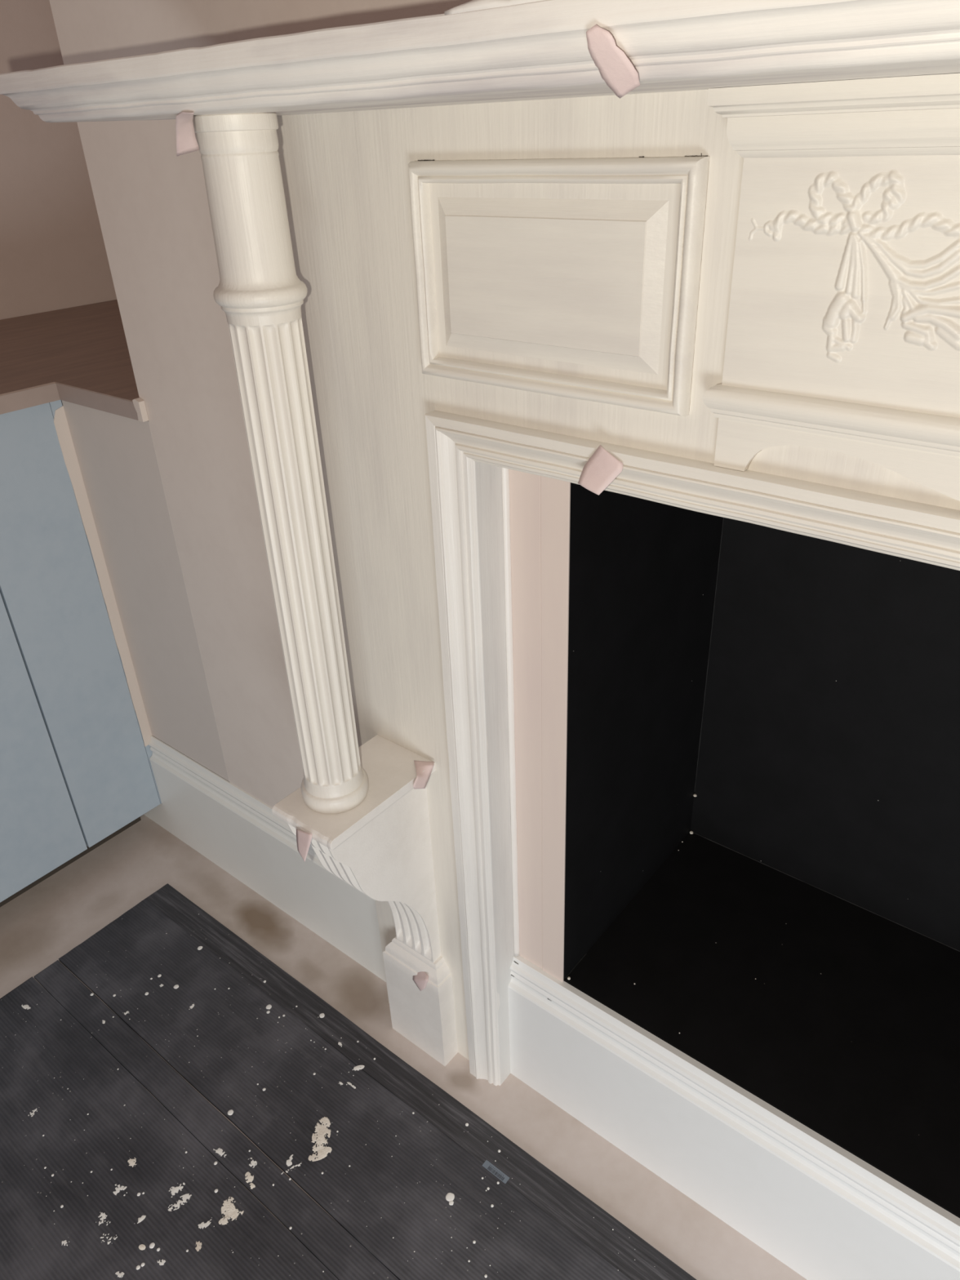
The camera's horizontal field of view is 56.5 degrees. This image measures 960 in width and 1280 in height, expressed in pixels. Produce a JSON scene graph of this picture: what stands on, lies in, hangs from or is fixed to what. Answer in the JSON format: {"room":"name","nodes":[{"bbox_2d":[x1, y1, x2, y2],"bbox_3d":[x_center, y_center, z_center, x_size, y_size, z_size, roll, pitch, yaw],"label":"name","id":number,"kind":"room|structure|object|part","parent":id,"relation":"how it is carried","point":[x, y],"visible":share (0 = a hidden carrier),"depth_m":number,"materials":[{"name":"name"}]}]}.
{"room":"living room","nodes":[
{"label":"living room","id":0,"kind":"room"},
{"bbox_2d":[0,0,116,319],"bbox_3d":[-1.753,-0.517,0.932,0.092,2.500,3.350,20,37,34],"label":"wall","id":1,"kind":"structure","parent":0,"point":[53,255],"depth_m":1.84,"materials":[{"name":"beige paint"}]},
{"bbox_2d":[48,0,471,808],"bbox_3d":[0.425,-0.311,0.412,2.315,2.500,0.012,20,37,34],"label":"wall","id":2,"kind":"structure","parent":0,"point":[151,201],"depth_m":1.12,"materials":[{"name":"beige paint"}]},
{"bbox_2d":[143,735,386,982],"bbox_3d":[-0.455,0.343,1.620,0.842,0.229,0.016,20,37,34],"label":"baseboard","id":3,"kind":"structure","parent":2,"relation":"attached to","point":[235,830],"depth_m":1.55,"materials":[{"name":"white wood"}]},
{"bbox_2d":[508,468,542,968],"bbox_3d":[0.049,0.106,1.011,0.051,0.750,0.002,20,37,34],"label":"trim","id":4,"kind":"structure","parent":2,"relation":"attached to","point":[524,487],"depth_m":0.98,"materials":[{"name":"paint"}]},
{"bbox_2d":[540,475,570,982],"bbox_3d":[0.082,0.118,0.987,0.033,0.750,0.002,20,37,34],"label":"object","id":5,"kind":"structure","parent":2,"relation":"attached to","point":[555,495],"depth_m":0.96,"materials":[{"name":"paint"}]},
{"bbox_2d":[507,955,959,1279],"bbox_3d":[0.423,0.666,0.988,0.980,0.234,0.022,20,37,34],"label":"baseboard","id":6,"kind":"structure","parent":2,"relation":"attached to","point":[820,1209],"depth_m":1.06,"materials":[{"name":"white wood"}]},
{"bbox_2d":[563,483,959,1217],"bbox_3d":[0.524,0.159,0.868,0.822,0.764,0.356,20,37,34],"label":"firebox","id":7,"kind":"object","parent":2,"relation":"attached to","point":[762,861],"visible":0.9,"depth_m":1.13,"materials":[{"name":"paint"}]},
{"bbox_2d":[0,768,806,1279],"bbox_3d":[-0.494,0.954,0.841,4.400,0.050,3.600,20,37,34],"label":"floor","id":8,"kind":"structure","parent":0,"point":[42,924],"depth_m":1.45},
{"bbox_2d":[0,400,229,906],"bbox_3d":[-1.039,0.124,1.406,0.844,0.864,2.050,20,37,34],"label":"base cabinet","id":9,"kind":"object","parent":8,"relation":"on","point":[100,656],"visible":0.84,"depth_m":1.48,"materials":[{"name":"blue paint"}]},
{"bbox_3d":[-0.931,0.162,1.258,0.020,0.790,0.596,20,37,34],"label":"cabinet door","id":10,"kind":"part","parent":9,"relation":"part of","materials":[{"name":"blue wood"}]},
{"bbox_2d":[0,299,148,422],"bbox_3d":[-1.067,-0.258,1.172,0.852,0.031,2.115,20,37,34],"label":"countertop","id":11,"kind":"structure","parent":9,"relation":"on","point":[79,355],"depth_m":1.46,"materials":[{"name":"brown wood"}]},
{"bbox_3d":[-0.695,0.007,1.509,0.020,0.790,0.153,20,37,34],"label":"cabinet door","id":12,"kind":"part","parent":9,"relation":"part of","materials":[{"name":"blue wood"}]},
{"bbox_3d":[-0.642,-0.028,1.566,0.020,0.790,0.018,20,37,34],"label":"panel","id":13,"kind":"part","parent":9,"relation":"part of","materials":[{"name":"blue wood"}]},
{"bbox_3d":[-0.536,-0.064,1.467,0.235,0.636,0.012,20,37,34],"label":"filler panel","id":14,"kind":"part","parent":9,"relation":"part of","materials":[{"name":"paint"}]},
{"bbox_2d":[0,960,398,1279],"bbox_3d":[-0.330,1.093,0.530,2.020,0.006,1.279,20,37,34],"label":"floor mat","id":15,"kind":"object","parent":8,"relation":"on","point":[103,1176],"visible":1,"depth_m":1.19,"materials":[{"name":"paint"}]},
{"bbox_2d":[58,883,696,1279],"bbox_3d":[0.137,0.788,1.025,2.018,0.007,0.223,20,37,34],"label":"floor mat","id":16,"kind":"object","parent":8,"relation":"on","point":[431,1189],"visible":1,"depth_m":1.25,"materials":[{"name":"paint"}]},
{"bbox_2d":[0,0,959,1085],"bbox_3d":[0.331,0.271,0.657,1.558,1.255,0.256,20,37,34],"label":"fireplace surround","id":17,"kind":"object","parent":8,"relation":"on","point":[451,258],"visible":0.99,"depth_m":0.69,"materials":[{"name":"paint"}]},
{"bbox_2d":[175,111,199,155],"bbox_3d":[-0.209,-0.357,0.632,0.017,0.027,0.072,-10,31,-13],"label":"tape","id":18,"kind":"object","parent":17,"relation":"attached to","point":[186,141],"visible":1,"depth_m":0.65,"materials":[{"name":"pink paper"}]},
{"bbox_2d":[295,828,312,862],"bbox_3d":[-0.194,0.225,0.982,0.029,0.040,0.009,20,37,34],"label":"tape","id":19,"kind":"object","parent":17,"relation":"attached to","point":[304,839],"visible":1,"depth_m":0.98,"materials":[{"name":"pink paper"}]},
{"bbox_2d":[271,734,435,849],"bbox_3d":[-0.145,0.173,1.042,0.097,0.012,0.171,20,37,34],"label":"shelf","id":20,"kind":"object","parent":17,"relation":"attached to","point":[388,762],"depth_m":1.02,"materials":[{"name":"white wood"}]},
{"bbox_2d":[412,971,428,991],"bbox_3d":[-0.083,0.477,1.254,0.035,0.034,0.012,20,37,34],"label":"tape","id":21,"kind":"object","parent":17,"relation":"attached to","point":[420,980],"visible":1,"depth_m":1.25,"materials":[{"name":"pink paper"}]},
{"bbox_2d":[413,760,434,789],"bbox_3d":[-0.066,0.163,1.059,0.024,0.025,0.040,-3,30,0],"label":"tape","id":22,"kind":"object","parent":17,"relation":"attached to","point":[421,780],"visible":1,"depth_m":1.06,"materials":[{"name":"pink paper"}]},
{"bbox_2d":[0,0,959,122],"bbox_3d":[0.309,-0.254,0.355,1.558,0.035,0.256,20,37,34],"label":"mantel shelf","id":23,"kind":"object","parent":17,"relation":"attached to","point":[473,60],"depth_m":0.47,"materials":[{"name":"white wood"}]},
{"bbox_3d":[0.050,-0.282,0.706,0.231,0.139,0.009,20,37,34],"label":"raised panel","id":24,"kind":"part","parent":17,"relation":"part of","materials":[{"name":"white wood"}]},
{"bbox_3d":[0.049,-0.281,0.703,0.263,0.172,0.016,20,37,34],"label":"panel moulding","id":25,"kind":"part","parent":17,"relation":"part of","materials":[{"name":"white wood"}]},
{"bbox_2d":[577,444,622,495],"bbox_3d":[0.097,-0.137,0.721,0.039,0.038,0.011,20,37,34],"label":"tape","id":26,"kind":"object","parent":17,"relation":"attached to","point":[602,468],"visible":1,"depth_m":0.72,"materials":[{"name":"pink paper"}]},
{"bbox_2d":[586,24,639,98],"bbox_3d":[0.060,-0.261,0.403,0.023,0.028,0.018,-23,35,-31],"label":"tape","id":27,"kind":"object","parent":17,"relation":"attached to","point":[615,68],"visible":1,"depth_m":0.40,"materials":[{"name":"pink paper"}]},
{"bbox_3d":[0.355,-0.252,0.421,0.529,0.039,0.025,20,37,34],"label":"tablet cornice","id":28,"kind":"part","parent":17,"relation":"part of","materials":[{"name":"white wood"}]}
]}

